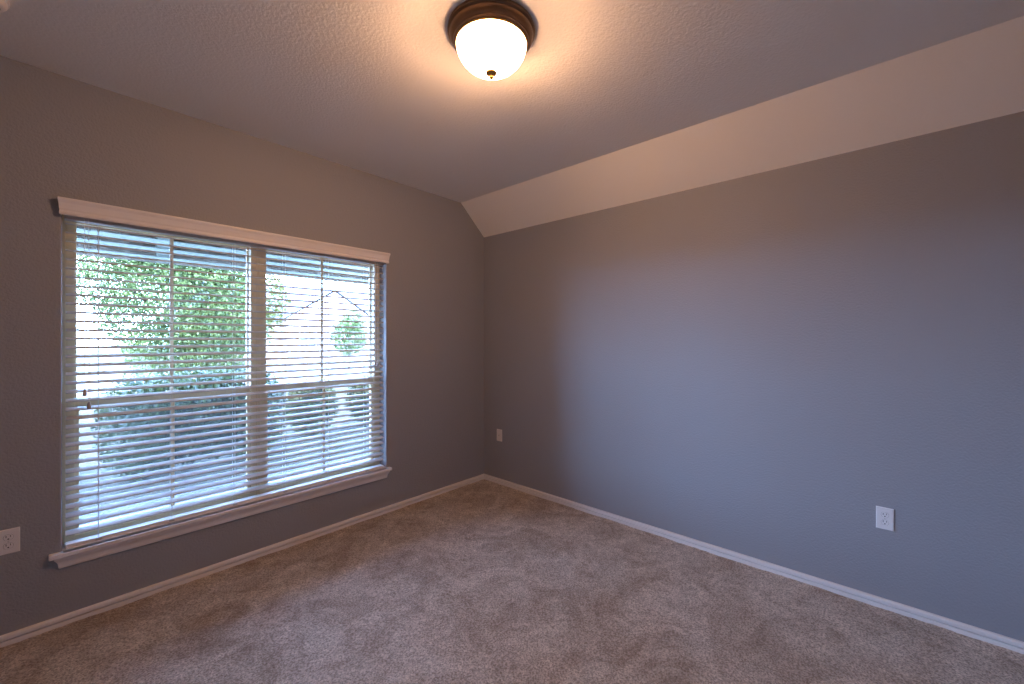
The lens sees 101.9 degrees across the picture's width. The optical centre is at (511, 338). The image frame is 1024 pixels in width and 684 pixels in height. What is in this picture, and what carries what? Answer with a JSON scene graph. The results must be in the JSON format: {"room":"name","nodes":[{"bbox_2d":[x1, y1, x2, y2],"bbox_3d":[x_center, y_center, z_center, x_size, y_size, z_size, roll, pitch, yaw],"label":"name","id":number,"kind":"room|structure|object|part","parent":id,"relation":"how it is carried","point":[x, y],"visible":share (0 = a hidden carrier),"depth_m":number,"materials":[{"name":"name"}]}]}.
{"room":"empty bedroom","nodes":[
{"label":"empty bedroom","id":0,"kind":"room"},
{"bbox_2d":[0,56,483,635],"bbox_3d":[-1.597,0.055,2.908,0.215,2.914,4.112,0,0,42],"label":"wall","id":1,"kind":"structure","parent":0,"point":[62,136],"depth_m":2.40,"materials":[{"name":"grey paint"}]},
{"bbox_2d":[0,527,19,555],"bbox_3d":[-2.334,0.940,1.923,0.008,0.114,0.070,0,0,42],"label":"power outlet","id":2,"kind":"object","parent":1,"relation":"attached to","point":[9,538],"visible":1,"depth_m":1.93,"materials":[{"name":"white plastic"}]},
{"bbox_2d":[3,542,13,548],"bbox_3d":[-2.332,0.960,1.921,0.003,0.027,0.031,0,0,42],"label":"receptacle","id":3,"kind":"object","parent":2,"relation":"attached to","point":[6,545],"depth_m":1.92,"materials":[{"name":"grey plastic"}]},
{"bbox_2d":[3,534,13,540],"bbox_3d":[-2.332,0.920,1.921,0.003,0.027,0.031,0,0,42],"label":"receptacle","id":4,"kind":"object","parent":2,"relation":"attached to","point":[6,537],"depth_m":1.92,"materials":[{"name":"grey plastic"}]},
{"bbox_2d":[62,214,258,543],"bbox_3d":[-2.032,0.194,2.482,0.091,1.710,0.895,0,0,42],"label":"window","id":5,"kind":"structure","parent":1,"relation":"in","point":[68,228],"depth_m":2.30,"materials":[{"name":"beige plastic"}]},
{"bbox_3d":[-2.052,-0.141,2.500,0.028,0.980,0.817,0,0,42],"label":"sash","id":6,"kind":"part","parent":5,"relation":"part of","materials":[{"name":"beige plastic"}]},
{"bbox_3d":[-2.027,0.675,2.477,0.028,0.712,0.817,0,0,42],"label":"sash","id":7,"kind":"part","parent":5,"relation":"part of","materials":[{"name":"beige plastic"}]},
{"bbox_2d":[57,196,390,548],"bbox_3d":[-1.635,0.178,2.723,0.113,1.740,1.819,0,0,42],"label":"window blind","id":8,"kind":"object","parent":5,"relation":"attached to","point":[74,210],"visible":1,"depth_m":2.52,"materials":[{"name":"white paint"}]},
{"bbox_3d":[-2.169,-0.175,2.107,0.002,0.865,0.004,0,0,42],"label":"tilt cord","id":9,"kind":"part","parent":8,"relation":"part of","materials":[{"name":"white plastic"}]},
{"bbox_3d":[-2.159,-0.142,2.118,0.002,0.932,0.004,0,0,42],"label":"tilt cord","id":10,"kind":"part","parent":8,"relation":"part of","materials":[{"name":"white fabric"}]},
{"bbox_3d":[-2.167,0.209,2.174,0.056,1.655,0.002,0,0,42],"label":"ladder cord","id":11,"kind":"part","parent":8,"relation":"part of","materials":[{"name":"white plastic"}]},
{"bbox_3d":[-1.654,-0.627,2.742,0.056,0.057,1.773,0,0,42],"label":"head rail","id":12,"kind":"part","parent":8,"relation":"part of","materials":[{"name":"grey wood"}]},
{"bbox_3d":[-1.655,1.040,2.743,0.052,0.018,1.765,0,0,42],"label":"rail","id":13,"kind":"part","parent":8,"relation":"part of","materials":[{"name":"white paint"}]},
{"bbox_3d":[-1.760,0.209,2.626,0.056,1.655,0.002,0,0,42],"label":"ladder cord","id":14,"kind":"part","parent":8,"relation":"part of","materials":[{"name":"white fabric"}]},
{"bbox_3d":[-1.563,0.209,2.844,0.056,1.655,0.002,0,0,42],"label":"ladder cord","id":15,"kind":"part","parent":8,"relation":"part of","materials":[{"name":"white fabric"}]},
{"bbox_3d":[-1.367,0.209,3.063,0.056,1.655,0.002,0,0,42],"label":"ladder cord","id":16,"kind":"part","parent":8,"relation":"part of","materials":[{"name":"white fabric"}]},
{"bbox_3d":[-1.162,0.209,3.289,0.056,1.655,0.002,0,0,42],"label":"ladder cord","id":17,"kind":"part","parent":8,"relation":"part of","materials":[{"name":"white fabric"}]},
{"bbox_3d":[-1.087,-0.215,3.299,0.006,0.785,0.008,0,0,42],"label":"lift cord","id":18,"kind":"part","parent":8,"relation":"part of","materials":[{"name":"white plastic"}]},
{"bbox_3d":[-1.074,-0.210,3.319,0.003,0.795,0.005,0,0,42],"label":"lift cord","id":19,"kind":"part","parent":8,"relation":"part of","materials":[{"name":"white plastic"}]},
{"bbox_2d":[48,467,391,568],"bbox_3d":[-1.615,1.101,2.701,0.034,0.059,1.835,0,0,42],"label":"trim","id":20,"kind":"structure","parent":1,"relation":"attached to","point":[126,545],"depth_m":2.45,"materials":[{"name":"white paint"}]},
{"bbox_2d":[0,474,483,647],"bbox_3d":[-1.510,1.399,2.829,0.018,0.066,3.682,0,0,42],"label":"baseboard","id":21,"kind":"structure","parent":1,"relation":"attached to","point":[19,635],"depth_m":2.45,"materials":[{"name":"white paint"}]},
{"bbox_2d":[259,248,379,493],"bbox_3d":[-1.433,0.194,3.147,0.091,1.710,0.894,0,0,42],"label":"window","id":22,"kind":"structure","parent":1,"relation":"in","point":[261,254],"depth_m":3.14,"materials":[{"name":"beige plastic"}]},
{"bbox_3d":[-1.452,-0.141,3.165,0.028,0.980,0.816,0,0,42],"label":"sash","id":23,"kind":"part","parent":22,"relation":"part of","materials":[{"name":"clear glass"}]},
{"bbox_3d":[-1.427,0.675,3.142,0.028,0.712,0.816,0,0,42],"label":"sash","id":24,"kind":"part","parent":22,"relation":"part of","materials":[{"name":"beige plastic"}]},
{"bbox_2d":[0,479,1023,683],"bbox_3d":[-0.077,1.415,1.538,3.875,0.008,3.682,0,0,42],"label":"floor","id":25,"kind":"structure","parent":0,"point":[483,581],"depth_m":2.06,"materials":[{"name":"beige carpet"}]},
{"bbox_2d":[0,0,1023,202],"bbox_3d":[-0.180,-1.352,1.424,3.875,0.100,3.374,0,0,42],"label":"ceiling","id":26,"kind":"structure","parent":0,"point":[381,88],"depth_m":1.94,"materials":[{"name":"white paint"}]},
{"bbox_2d":[0,0,9,12],"bbox_3d":[-1.998,-1.282,1.562,0.140,0.039,0.140,0,0,42],"label":"smoke detector","id":27,"kind":"object","parent":26,"relation":"attached to","point":[4,4],"visible":1,"depth_m":1.59,"materials":[{"name":"white plastic"}]},
{"bbox_2d":[447,0,534,79],"bbox_3d":[-0.087,-1.200,1.757,0.370,0.205,0.370,0,0,42],"label":"ceiling lamp","id":28,"kind":"object","parent":26,"relation":"attached to","point":[491,38],"visible":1,"depth_m":1.66,"materials":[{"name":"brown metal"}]},
{"bbox_3d":[-0.087,-1.189,1.757,0.297,0.122,0.297,0,0,42],"label":"lamp shade","id":29,"kind":"part","parent":28,"relation":"part of","materials":[{"name":"white glass"}]},
{"bbox_2d":[461,16,1023,236],"bbox_3d":[1.052,-1.214,2.792,3.875,0.377,0.308,0,0,42],"label":"ceiling","id":30,"kind":"structure","parent":0,"point":[977,76],"depth_m":2.29,"materials":[{"name":"white paint"}]},
{"bbox_2d":[484,111,1023,641],"bbox_3d":[1.307,0.055,2.914,4.090,2.914,0.215,0,0,42],"label":"wall","id":31,"kind":"structure","parent":0,"point":[757,365],"depth_m":2.41,"materials":[{"name":"grey paint"}]},
{"bbox_2d":[497,429,501,441],"bbox_3d":[-0.128,0.943,4.051,0.070,0.114,0.016,0,0,42],"label":"wall plate","id":32,"kind":"object","parent":31,"relation":"attached to","point":[499,432],"visible":1,"depth_m":4.05,"materials":[{"name":"white plastic"}]},
{"bbox_2d":[484,474,1023,653],"bbox_3d":[1.149,1.399,2.899,3.875,0.066,0.018,0,0,42],"label":"baseboard","id":33,"kind":"structure","parent":31,"relation":"attached to","point":[974,632],"depth_m":2.41,"materials":[{"name":"white paint"}]},
{"bbox_2d":[876,506,893,530],"bbox_3d":[1.957,0.944,2.178,0.070,0.114,0.008,0,0,42],"label":"power outlet","id":34,"kind":"object","parent":31,"relation":"attached to","point":[884,516],"visible":1,"depth_m":2.18,"materials":[{"name":"white plastic"}]},
{"bbox_2d":[881,519,888,524],"bbox_3d":[1.955,0.964,2.176,0.031,0.027,0.003,0,0,42],"label":"receptacle","id":35,"kind":"object","parent":34,"relation":"attached to","point":[883,521],"depth_m":2.18,"materials":[{"name":"white plastic"}]},
{"bbox_2d":[881,512,888,517],"bbox_3d":[1.955,0.924,2.176,0.030,0.026,0.003,0,0,42],"label":"receptacle","id":36,"kind":"object","parent":34,"relation":"attached to","point":[883,514],"depth_m":2.18,"materials":[{"name":"white plastic"}]},
{"bbox_3d":[0.244,-1.368,1.249,9.010,0.360,15.682,0,0,42],"label":"porch roof","id":37,"kind":"structure","parent":0,"visible":0},
{"bbox_2d":[77,228,368,283],"bbox_3d":[-2.995,-1.081,4.168,0.170,0.735,15.682,0,0,42],"label":"beam","id":38,"kind":"structure","parent":37,"relation":"attached to","point":[166,241],"depth_m":3.97,"materials":[{"name":"grey paint"}]},
{"bbox_2d":[77,226,368,284],"bbox_3d":[-3.043,-0.865,4.211,0.040,0.303,15.682,0,0,42],"label":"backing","id":39,"kind":"object","parent":38,"relation":"attached to","point":[78,227],"visible":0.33,"depth_m":4.15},
{"label":"outside","id":40,"kind":"structure","parent":0,"visible":0},
{"bbox_2d":[77,349,368,509],"bbox_3d":[-34.630,1.692,31.212,86.760,0.200,120.000,0,0,42],"label":"lawn","id":41,"kind":"structure","parent":40,"point":[79,351],"depth_m":6.19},
{"bbox_2d":[77,255,268,426],"bbox_3d":[-5.450,-0.389,6.792,1.916,4.067,2.773,0,0,42],"label":"leafy tree","id":42,"kind":"object","parent":41,"relation":"on","point":[92,274],"visible":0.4,"depth_m":6.37,"materials":[{"name":"green plant"}]},
{"bbox_2d":[90,365,289,480],"bbox_3d":[-3.893,0.985,5.241,1.074,1.294,2.056,0,0,42],"label":"hedge","id":43,"kind":"object","parent":41,"relation":"on","point":[210,371],"visible":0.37,"depth_m":4.86,"materials":[{"name":"green plant"}]},
{"bbox_3d":[-3.900,1.158,5.250,0.058,0.933,1.426,0,0,42],"label":"stem","id":44,"kind":"part","parent":43,"relation":"part of","materials":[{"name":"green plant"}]},
{"bbox_2d":[227,274,291,370],"bbox_3d":[-6.651,-0.127,10.835,1.330,3.543,1.549,0,0,42],"label":"tree","id":45,"kind":"object","parent":41,"relation":"on","point":[277,309],"visible":0.22,"depth_m":10.91,"materials":[{"name":"green plant"}]},
{"bbox_2d":[164,283,368,363],"bbox_3d":[-16.737,-1.383,33.932,10.900,5.950,16.800,0,0,42],"label":"brick house","id":46,"kind":"structure","parent":41,"relation":"on","point":[289,290],"depth_m":29.60,"materials":[{"name":"grey"}]},
{"bbox_3d":[-16.422,0.492,28.061,0.070,2.200,0.900,0,0,42],"label":"door","id":47,"kind":"part","parent":46,"relation":"part of","materials":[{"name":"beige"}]},
{"bbox_3d":[-14.162,-0.058,28.784,0.040,1.500,1.000,0,0,42],"label":"pane","id":48,"kind":"part","parent":46,"relation":"part of","materials":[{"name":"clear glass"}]},
{"bbox_2d":[283,378,340,434],"bbox_3d":[-3.335,1.142,6.916,0.813,0.967,0.942,0,0,42],"label":"shrub","id":49,"kind":"object","parent":41,"relation":"on","point":[326,389],"visible":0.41,"depth_m":6.73,"materials":[{"name":"green plant"}]},
{"bbox_2d":[329,308,368,371],"bbox_3d":[-7.615,0.109,19.361,1.848,3.073,1.838,0,0,42],"label":"tree","id":50,"kind":"object","parent":41,"relation":"on","point":[349,318],"visible":0.6,"depth_m":19.12,"materials":[{"name":"green plant"}]},
{"bbox_2d":[344,375,368,424],"bbox_3d":[-2.643,1.145,7.744,0.841,0.963,0.940,0,0,42],"label":"shrub","id":51,"kind":"object","parent":41,"relation":"on","point":[360,386],"visible":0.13,"depth_m":7.49,"materials":[{"name":"green plant"}]},
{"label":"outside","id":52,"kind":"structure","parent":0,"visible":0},
{"bbox_2d":[79,452,368,525],"bbox_3d":[-0.255,1.562,6.961,0.900,0.060,50.000,0,0,42],"label":"path","id":53,"kind":"structure","parent":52,"point":[313,465],"depth_m":4.11,"materials":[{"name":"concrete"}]},
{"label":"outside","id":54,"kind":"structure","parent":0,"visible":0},
{"bbox_2d":[77,363,368,394],"bbox_3d":[-15.599,1.577,14.059,8.000,0.030,120.000,0,0,42],"label":"street","id":55,"kind":"structure","parent":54,"point":[116,376],"depth_m":18.11,"materials":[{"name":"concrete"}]}
]}

